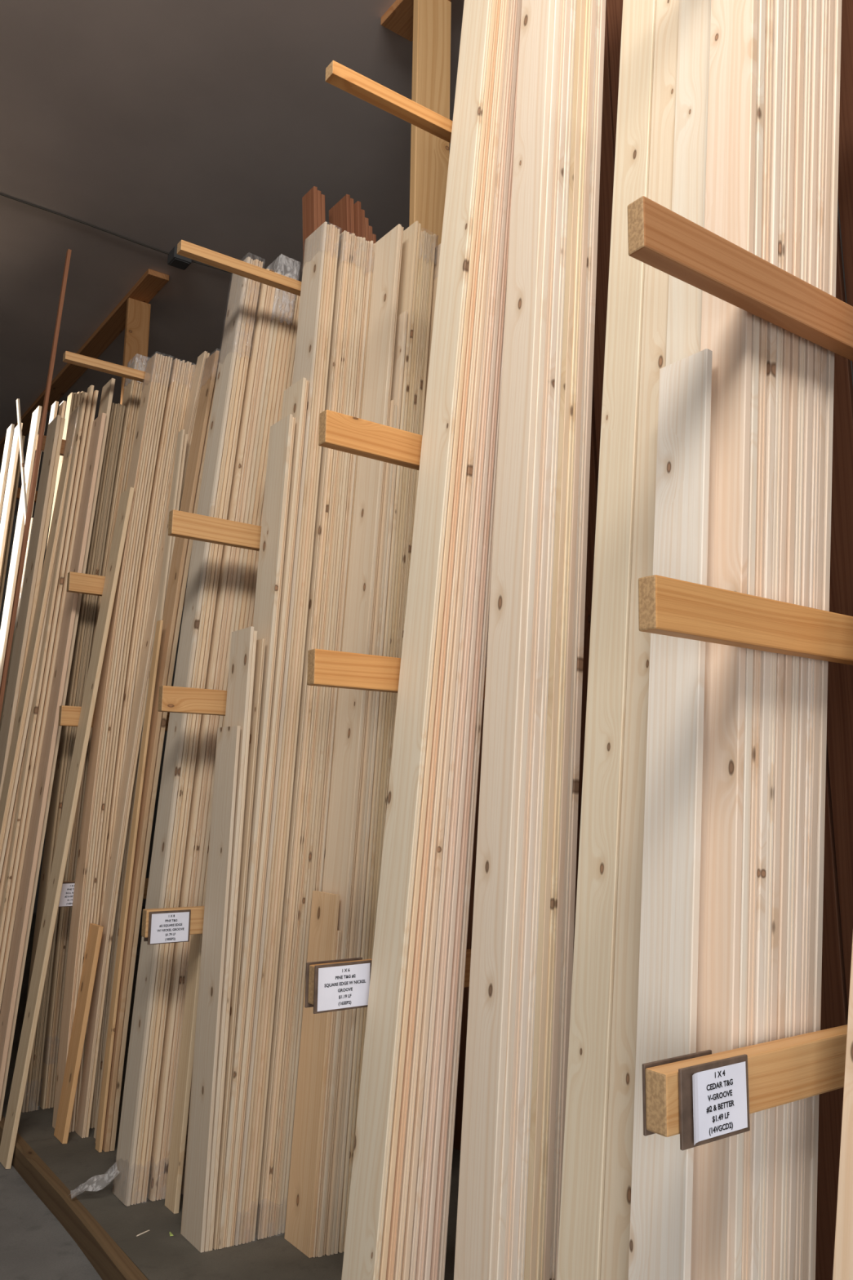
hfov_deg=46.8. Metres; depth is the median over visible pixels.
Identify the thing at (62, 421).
board
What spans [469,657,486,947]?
board
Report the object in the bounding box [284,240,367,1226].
board
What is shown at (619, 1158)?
board
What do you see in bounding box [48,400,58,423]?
board
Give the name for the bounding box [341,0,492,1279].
board
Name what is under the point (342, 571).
board
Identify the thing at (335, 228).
board
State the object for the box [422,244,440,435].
board
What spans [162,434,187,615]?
board
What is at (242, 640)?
board
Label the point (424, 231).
board
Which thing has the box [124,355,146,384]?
plastic wrap
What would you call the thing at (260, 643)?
board
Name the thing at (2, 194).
cable
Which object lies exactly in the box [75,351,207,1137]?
board
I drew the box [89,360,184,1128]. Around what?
board
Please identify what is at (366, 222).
board
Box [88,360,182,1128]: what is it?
board
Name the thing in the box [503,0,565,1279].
board
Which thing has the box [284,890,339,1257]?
board
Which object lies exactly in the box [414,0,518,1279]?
board
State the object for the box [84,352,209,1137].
board
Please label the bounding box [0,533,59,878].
board
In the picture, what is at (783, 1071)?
divider
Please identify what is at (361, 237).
board
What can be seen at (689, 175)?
board
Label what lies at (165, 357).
board
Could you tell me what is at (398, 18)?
plate
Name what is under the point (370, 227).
board
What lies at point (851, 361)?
wall
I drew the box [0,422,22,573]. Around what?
board
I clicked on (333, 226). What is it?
board
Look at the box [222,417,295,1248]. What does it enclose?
board
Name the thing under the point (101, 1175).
plastic wrap
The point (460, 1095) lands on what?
board
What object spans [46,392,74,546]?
board
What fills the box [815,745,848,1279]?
board
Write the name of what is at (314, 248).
board
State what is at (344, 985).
price sign
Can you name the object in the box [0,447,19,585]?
board
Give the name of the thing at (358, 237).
board
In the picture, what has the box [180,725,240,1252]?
board
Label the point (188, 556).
board
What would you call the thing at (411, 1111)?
board
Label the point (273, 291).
board
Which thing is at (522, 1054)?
board
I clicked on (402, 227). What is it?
board
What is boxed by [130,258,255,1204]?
board
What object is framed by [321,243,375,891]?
board
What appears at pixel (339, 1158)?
board
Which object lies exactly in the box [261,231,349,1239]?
board
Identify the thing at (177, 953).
board
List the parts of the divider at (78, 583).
arm, arm, arm, arm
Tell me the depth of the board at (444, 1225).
2.45 m
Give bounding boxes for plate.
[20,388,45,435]
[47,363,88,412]
[75,268,168,359]
[380,0,451,41]
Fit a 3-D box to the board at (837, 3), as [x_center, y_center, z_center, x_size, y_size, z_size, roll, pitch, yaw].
[0.808,-0.360,2.099,0.520,4.225,0.113,7,-11,-35]
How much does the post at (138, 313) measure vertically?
4.824 m
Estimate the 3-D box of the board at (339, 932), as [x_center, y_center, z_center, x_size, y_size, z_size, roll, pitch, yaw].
[-0.362,1.442,3.210,0.069,0.974,0.165,7,-11,-35]
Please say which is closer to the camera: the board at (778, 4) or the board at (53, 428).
the board at (778, 4)
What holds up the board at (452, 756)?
on the platform
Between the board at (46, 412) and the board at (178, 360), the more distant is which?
the board at (46, 412)
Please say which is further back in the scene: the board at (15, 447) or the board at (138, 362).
the board at (15, 447)
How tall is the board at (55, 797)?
3.363 m
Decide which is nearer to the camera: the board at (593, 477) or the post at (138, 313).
the board at (593, 477)
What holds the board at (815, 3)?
on the platform
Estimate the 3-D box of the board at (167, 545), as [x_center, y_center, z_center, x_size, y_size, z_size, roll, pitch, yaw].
[-1.254,0.535,4.351,0.203,3.094,0.058,7,-11,-35]
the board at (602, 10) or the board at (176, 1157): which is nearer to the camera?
the board at (602, 10)
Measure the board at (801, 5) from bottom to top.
4.230 m
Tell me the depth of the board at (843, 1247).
1.56 m
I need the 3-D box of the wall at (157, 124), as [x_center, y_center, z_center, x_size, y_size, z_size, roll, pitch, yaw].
[-1.773,-2.792,4.723,11.000,0.034,17.000,7,-11,-35]
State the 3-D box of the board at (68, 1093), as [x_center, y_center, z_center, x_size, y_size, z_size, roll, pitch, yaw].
[-1.458,1.635,4.136,0.112,0.847,0.125,7,-11,-35]
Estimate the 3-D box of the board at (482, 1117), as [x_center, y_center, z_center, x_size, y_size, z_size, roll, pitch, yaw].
[0.212,-0.331,2.414,0.274,4.248,0.120,7,-11,-35]
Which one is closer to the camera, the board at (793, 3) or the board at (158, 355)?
the board at (793, 3)
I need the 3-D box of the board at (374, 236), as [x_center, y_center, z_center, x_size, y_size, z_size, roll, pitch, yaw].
[-0.214,0.084,4.502,0.246,4.064,0.090,7,-11,-35]
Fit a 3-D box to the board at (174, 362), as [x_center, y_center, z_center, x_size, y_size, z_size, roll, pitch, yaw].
[-1.373,0.352,4.547,0.177,3.514,0.125,8,-11,-35]
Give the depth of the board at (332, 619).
3.48 m
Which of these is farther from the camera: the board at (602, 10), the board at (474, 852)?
the board at (474, 852)
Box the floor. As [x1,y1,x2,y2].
[0,906,145,1279]
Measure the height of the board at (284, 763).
3.590 m
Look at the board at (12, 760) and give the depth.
4.84 m
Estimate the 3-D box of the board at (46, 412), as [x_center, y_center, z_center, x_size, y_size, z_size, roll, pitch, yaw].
[-2.615,0.406,6.055,0.243,3.835,0.130,7,-11,-35]
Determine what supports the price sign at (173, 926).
attached to the divider at (181, 524)
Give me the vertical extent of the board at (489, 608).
3.396 m
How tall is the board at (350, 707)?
3.549 m
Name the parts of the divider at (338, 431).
arm, arm, arm, arm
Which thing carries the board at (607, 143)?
on the platform
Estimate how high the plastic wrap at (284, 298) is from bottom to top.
0.318 m
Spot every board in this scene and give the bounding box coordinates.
[0,377,115,1120]
[0,385,93,977]
[0,390,98,1008]
[0,391,87,946]
[0,404,79,856]
[0,405,41,684]
[0,412,106,1100]
[0,414,61,798]
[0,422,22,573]
[0,423,14,519]
[0,435,25,610]
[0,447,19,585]
[0,487,134,1168]
[0,517,33,728]
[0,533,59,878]
[0,697,33,904]
[0,853,25,1011]
[13,417,65,723]
[21,402,114,1112]
[21,412,47,545]
[24,403,116,1111]
[27,403,119,1111]
[31,404,123,1111]
[35,405,124,1110]
[38,360,137,1109]
[40,400,66,581]
[44,360,139,1108]
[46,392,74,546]
[47,361,142,1108]
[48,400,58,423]
[49,362,144,1107]
[52,352,158,1128]
[53,363,146,1106]
[53,923,103,1143]
[69,355,164,1132]
[71,354,159,1031]
[71,355,167,1131]
[71,392,77,413]
[74,356,169,1131]
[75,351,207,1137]
[75,354,162,1002]
[75,391,80,408]
[80,357,172,1082]
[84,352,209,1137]
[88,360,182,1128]
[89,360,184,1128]
[93,362,186,1128]
[93,429,184,1138]
[94,350,219,1151]
[95,620,163,1152]
[97,358,177,925]
[97,361,189,1103]
[105,359,179,889]
[106,362,191,1022]
[109,358,219,1151]
[112,256,250,1206]
[116,364,193,940]
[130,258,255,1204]
[132,364,195,811]
[136,258,258,1203]
[140,260,262,1202]
[146,268,269,1201]
[155,269,274,1199]
[161,271,277,1199]
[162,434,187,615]
[164,933,202,1213]
[180,274,288,1192]
[180,277,291,1194]
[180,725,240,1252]
[196,271,281,906]
[201,275,284,906]
[204,626,253,1251]
[208,631,257,1250]
[212,638,266,1249]
[217,413,293,1248]
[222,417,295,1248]
[226,377,306,1247]
[230,380,309,1246]
[234,222,327,1245]
[238,224,329,1244]
[241,223,332,1244]
[244,225,335,1243]
[246,278,296,627]
[248,226,337,1242]
[251,228,339,1240]
[251,294,298,626]
[254,230,346,1239]
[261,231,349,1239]
[263,234,351,1238]
[266,232,355,1237]
[271,235,357,1235]
[274,236,359,1235]
[277,236,362,1234]
[280,237,365,1233]
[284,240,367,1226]
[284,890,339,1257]
[285,295,300,389]
[289,342,296,386]
[302,186,318,264]
[312,929,342,1257]
[315,240,370,891]
[316,223,401,1257]
[317,190,321,226]
[318,240,373,891]
[320,194,325,224]
[321,226,404,1256]
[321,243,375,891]
[324,400,395,1255]
[328,194,351,234]
[330,404,397,1254]
[333,311,408,1253]
[337,221,418,1253]
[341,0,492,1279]
[342,222,421,1251]
[350,198,354,234]
[351,231,423,1166]
[353,200,361,236]
[360,208,365,240]
[364,217,368,241]
[365,230,426,1022]
[368,225,372,241]
[372,234,376,244]
[378,0,496,1279]
[378,232,428,886]
[386,0,501,1279]
[391,234,431,759]
[393,0,505,1279]
[400,0,510,1279]
[400,234,433,657]
[408,0,513,1279]
[409,233,435,564]
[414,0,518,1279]
[422,0,521,1279]
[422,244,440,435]
[430,9,521,1279]
[437,272,507,1279]
[453,0,555,1279]
[453,907,471,1151]
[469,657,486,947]
[486,608,489,657]
[496,0,560,1279]
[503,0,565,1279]
[509,0,570,1279]
[516,0,576,1279]
[524,0,580,1279]
[529,0,585,1279]
[535,0,591,1279]
[543,0,596,1279]
[549,0,600,1279]
[555,0,605,1279]
[556,0,656,1279]
[572,791,580,973]
[578,378,598,816]
[593,0,615,475]
[600,0,679,1279]
[606,0,622,154]
[628,348,712,1279]
[666,0,711,365]
[690,0,758,1279]
[733,0,765,1279]
[741,0,773,1279]
[749,0,782,1279]
[758,0,789,1279]
[764,0,797,1279]
[771,0,805,1279]
[779,0,813,1279]
[786,0,820,1279]
[795,0,827,1279]
[801,0,834,1279]
[807,0,842,1279]
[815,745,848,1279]
[826,209,852,1008]
[832,938,852,1279]
[838,0,852,367]
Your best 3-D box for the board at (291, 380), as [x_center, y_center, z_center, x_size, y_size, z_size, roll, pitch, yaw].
[-0.707,0.246,3.972,0.296,3.564,0.148,7,-11,-35]
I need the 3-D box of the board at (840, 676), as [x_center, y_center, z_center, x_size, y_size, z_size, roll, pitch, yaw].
[1.160,-0.307,2.785,0.246,4.345,0.155,7,-11,-35]
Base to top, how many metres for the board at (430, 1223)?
4.236 m
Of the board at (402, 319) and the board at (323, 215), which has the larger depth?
the board at (323, 215)
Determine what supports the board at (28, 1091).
on the platform
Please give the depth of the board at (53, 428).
4.99 m
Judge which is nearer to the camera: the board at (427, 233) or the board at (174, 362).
the board at (427, 233)
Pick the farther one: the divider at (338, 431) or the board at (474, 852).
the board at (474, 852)
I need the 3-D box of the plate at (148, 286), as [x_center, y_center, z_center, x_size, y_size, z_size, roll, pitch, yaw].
[-2.238,-2.371,7.208,0.165,0.039,1.600,7,-11,-35]
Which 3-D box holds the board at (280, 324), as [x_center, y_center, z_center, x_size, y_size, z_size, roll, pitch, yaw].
[-0.779,0.211,3.925,0.302,3.615,0.148,7,-11,-35]
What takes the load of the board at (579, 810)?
on the platform
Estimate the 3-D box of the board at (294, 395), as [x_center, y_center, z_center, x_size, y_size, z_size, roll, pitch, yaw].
[-0.584,0.480,3.448,0.171,2.941,0.156,7,-11,-35]
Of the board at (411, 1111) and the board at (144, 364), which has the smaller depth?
the board at (411, 1111)
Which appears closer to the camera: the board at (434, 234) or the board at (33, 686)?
the board at (434, 234)
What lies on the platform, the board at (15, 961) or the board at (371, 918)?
the board at (371, 918)
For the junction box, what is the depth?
6.36 m
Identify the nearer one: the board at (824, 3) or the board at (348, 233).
the board at (824, 3)
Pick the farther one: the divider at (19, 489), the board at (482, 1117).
the divider at (19, 489)
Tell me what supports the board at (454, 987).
on the platform
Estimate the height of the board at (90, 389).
3.554 m
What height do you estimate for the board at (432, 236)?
3.552 m
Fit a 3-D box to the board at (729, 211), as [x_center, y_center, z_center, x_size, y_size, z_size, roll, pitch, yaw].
[0.584,-0.393,1.941,0.381,4.235,0.113,7,-11,-35]
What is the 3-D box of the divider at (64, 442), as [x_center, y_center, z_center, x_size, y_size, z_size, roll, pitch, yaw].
[-2.009,0.534,5.732,0.750,3.499,0.083,7,-11,-35]
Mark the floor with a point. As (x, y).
(34, 1245)
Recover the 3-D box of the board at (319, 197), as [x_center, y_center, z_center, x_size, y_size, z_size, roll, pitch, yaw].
[-0.473,-0.011,4.423,0.255,4.218,0.115,7,-11,-35]
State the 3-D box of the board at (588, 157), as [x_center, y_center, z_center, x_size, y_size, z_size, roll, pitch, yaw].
[0.335,-0.316,2.499,0.274,4.248,0.120,7,-11,-35]
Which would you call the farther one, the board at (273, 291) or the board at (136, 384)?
the board at (136, 384)
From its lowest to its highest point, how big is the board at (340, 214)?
4.230 m
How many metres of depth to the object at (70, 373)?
8.34 m
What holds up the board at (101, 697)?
on the platform
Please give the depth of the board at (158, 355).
4.44 m
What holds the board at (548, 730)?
on the platform
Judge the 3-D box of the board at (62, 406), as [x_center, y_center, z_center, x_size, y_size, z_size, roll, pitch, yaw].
[-2.456,0.377,5.951,0.255,3.864,0.090,7,-11,-35]
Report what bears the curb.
attached to the platform
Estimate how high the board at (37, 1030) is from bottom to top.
3.366 m
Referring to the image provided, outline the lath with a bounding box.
[0,248,71,719]
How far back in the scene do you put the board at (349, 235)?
3.45 m
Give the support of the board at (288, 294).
on the platform
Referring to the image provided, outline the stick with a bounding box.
[16,398,47,830]
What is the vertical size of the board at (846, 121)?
4.345 m
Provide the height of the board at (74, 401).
3.891 m
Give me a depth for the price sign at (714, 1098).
1.53 m
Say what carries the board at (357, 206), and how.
on the platform
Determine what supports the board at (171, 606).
on the platform
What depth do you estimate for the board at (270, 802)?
3.36 m
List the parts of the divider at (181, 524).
arm, arm, arm, arm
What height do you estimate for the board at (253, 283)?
3.639 m
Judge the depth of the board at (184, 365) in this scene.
4.62 m
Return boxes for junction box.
[167,246,191,270]
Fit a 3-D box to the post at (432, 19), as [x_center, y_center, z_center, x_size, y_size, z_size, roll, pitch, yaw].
[-0.010,-0.397,3.876,0.175,4.824,0.040,7,-11,-35]
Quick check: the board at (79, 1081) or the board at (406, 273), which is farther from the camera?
the board at (79, 1081)
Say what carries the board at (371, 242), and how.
on the platform
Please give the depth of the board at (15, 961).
4.57 m
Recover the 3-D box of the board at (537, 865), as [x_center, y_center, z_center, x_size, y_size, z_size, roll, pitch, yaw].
[0.274,-0.318,2.454,0.274,4.238,0.120,7,-11,-35]
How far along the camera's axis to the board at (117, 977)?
4.10 m
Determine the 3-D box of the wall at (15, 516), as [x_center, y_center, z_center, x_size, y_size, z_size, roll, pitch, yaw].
[-6.852,0.776,11.216,11.400,5.156,0.200,7,-11,-35]
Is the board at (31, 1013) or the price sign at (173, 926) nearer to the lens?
the price sign at (173, 926)
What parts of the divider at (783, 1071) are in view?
arm, arm, arm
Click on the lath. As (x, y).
(23, 551)
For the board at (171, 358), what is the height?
3.512 m
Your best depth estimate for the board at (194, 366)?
4.85 m
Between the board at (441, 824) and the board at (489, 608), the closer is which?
the board at (441, 824)
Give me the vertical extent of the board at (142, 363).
3.618 m
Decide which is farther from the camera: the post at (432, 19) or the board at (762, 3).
the post at (432, 19)
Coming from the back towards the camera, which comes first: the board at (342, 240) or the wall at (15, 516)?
the wall at (15, 516)
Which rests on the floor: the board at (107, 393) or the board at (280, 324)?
the board at (107, 393)
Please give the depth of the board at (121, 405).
4.77 m
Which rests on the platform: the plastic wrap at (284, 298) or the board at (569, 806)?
the board at (569, 806)
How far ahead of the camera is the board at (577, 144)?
2.35 m
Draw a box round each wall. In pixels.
[0,0,847,520]
[0,513,191,912]
[595,360,852,460]
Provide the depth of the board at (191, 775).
3.73 m
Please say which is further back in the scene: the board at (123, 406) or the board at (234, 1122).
the board at (123, 406)
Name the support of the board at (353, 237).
on the platform
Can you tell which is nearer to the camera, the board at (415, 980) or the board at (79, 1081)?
the board at (415, 980)
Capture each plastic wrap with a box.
[70,1165,119,1197]
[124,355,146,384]
[266,253,300,324]
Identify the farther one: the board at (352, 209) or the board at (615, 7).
the board at (352, 209)
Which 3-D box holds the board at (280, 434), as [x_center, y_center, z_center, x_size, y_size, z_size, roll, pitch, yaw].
[-0.617,0.553,3.418,0.148,2.788,0.160,7,-11,-35]
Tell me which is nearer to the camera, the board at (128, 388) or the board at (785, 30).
the board at (785, 30)
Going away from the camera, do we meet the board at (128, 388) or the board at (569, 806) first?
the board at (569, 806)
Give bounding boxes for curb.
[0,1115,147,1279]
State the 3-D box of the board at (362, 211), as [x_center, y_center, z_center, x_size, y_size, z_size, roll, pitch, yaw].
[-0.265,0.027,4.473,0.252,4.166,0.090,7,-11,-35]
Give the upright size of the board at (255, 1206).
3.584 m
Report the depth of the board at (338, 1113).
3.30 m
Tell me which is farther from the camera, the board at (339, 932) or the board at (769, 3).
the board at (339, 932)
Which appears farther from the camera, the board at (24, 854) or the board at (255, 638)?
the board at (24, 854)
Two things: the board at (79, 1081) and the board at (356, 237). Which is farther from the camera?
the board at (79, 1081)
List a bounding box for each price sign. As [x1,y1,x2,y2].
[57,881,75,906]
[143,909,191,944]
[304,957,371,1013]
[642,1049,750,1150]
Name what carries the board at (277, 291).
on the platform
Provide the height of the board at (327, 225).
3.586 m
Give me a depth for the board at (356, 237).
3.46 m
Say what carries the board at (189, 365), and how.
on the platform
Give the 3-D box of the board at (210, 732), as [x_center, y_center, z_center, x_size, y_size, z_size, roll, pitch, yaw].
[-0.839,0.206,3.881,0.301,3.609,0.148,7,-11,-35]
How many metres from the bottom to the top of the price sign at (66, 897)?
0.107 m
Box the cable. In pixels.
[0,192,232,274]
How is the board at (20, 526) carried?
on the platform
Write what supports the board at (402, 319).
on the platform
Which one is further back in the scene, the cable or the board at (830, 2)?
the cable
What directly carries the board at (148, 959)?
on the platform
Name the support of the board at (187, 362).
on the platform
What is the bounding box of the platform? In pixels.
[1,913,460,1279]
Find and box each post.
[120,297,151,404]
[408,0,451,247]
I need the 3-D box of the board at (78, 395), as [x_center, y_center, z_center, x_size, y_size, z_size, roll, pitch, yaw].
[-2.338,0.351,5.902,0.244,3.904,0.090,7,-11,-35]
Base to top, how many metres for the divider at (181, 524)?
3.479 m
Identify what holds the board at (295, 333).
on the platform
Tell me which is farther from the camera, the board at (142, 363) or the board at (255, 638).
the board at (142, 363)
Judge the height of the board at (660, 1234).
2.299 m
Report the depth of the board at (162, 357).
4.48 m
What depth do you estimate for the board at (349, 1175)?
3.38 m
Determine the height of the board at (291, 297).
3.612 m
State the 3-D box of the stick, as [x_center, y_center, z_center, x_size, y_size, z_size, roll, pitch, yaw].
[-2.269,0.423,5.778,0.535,3.725,0.035,7,-11,-35]
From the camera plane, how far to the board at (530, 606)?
2.29 m
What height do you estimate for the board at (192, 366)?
3.503 m
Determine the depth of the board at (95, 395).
4.74 m
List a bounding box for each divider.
[4,485,53,503]
[35,434,66,456]
[57,351,186,898]
[141,240,301,937]
[306,60,486,1004]
[627,195,852,1137]
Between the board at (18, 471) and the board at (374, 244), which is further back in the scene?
the board at (18, 471)
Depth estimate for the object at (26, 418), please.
9.10 m
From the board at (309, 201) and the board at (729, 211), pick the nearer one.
the board at (729, 211)
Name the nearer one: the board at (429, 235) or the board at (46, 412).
the board at (429, 235)
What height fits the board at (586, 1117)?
4.231 m
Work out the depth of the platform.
3.27 m
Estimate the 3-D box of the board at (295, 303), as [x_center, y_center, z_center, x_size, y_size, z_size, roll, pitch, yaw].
[-0.736,0.238,3.951,0.297,3.571,0.148,7,-11,-35]
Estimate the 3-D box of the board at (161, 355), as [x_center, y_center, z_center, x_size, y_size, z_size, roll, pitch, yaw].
[-1.430,0.346,4.503,0.177,3.511,0.125,8,-11,-35]
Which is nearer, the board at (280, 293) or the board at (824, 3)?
the board at (824, 3)
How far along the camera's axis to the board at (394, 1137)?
2.44 m
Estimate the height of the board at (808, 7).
4.226 m
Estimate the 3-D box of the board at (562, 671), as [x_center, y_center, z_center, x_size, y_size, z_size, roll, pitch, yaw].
[0.320,-0.314,2.487,0.274,4.241,0.120,7,-11,-35]
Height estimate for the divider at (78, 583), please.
3.469 m
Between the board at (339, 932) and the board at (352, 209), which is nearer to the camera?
the board at (339, 932)
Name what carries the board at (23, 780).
on the floor

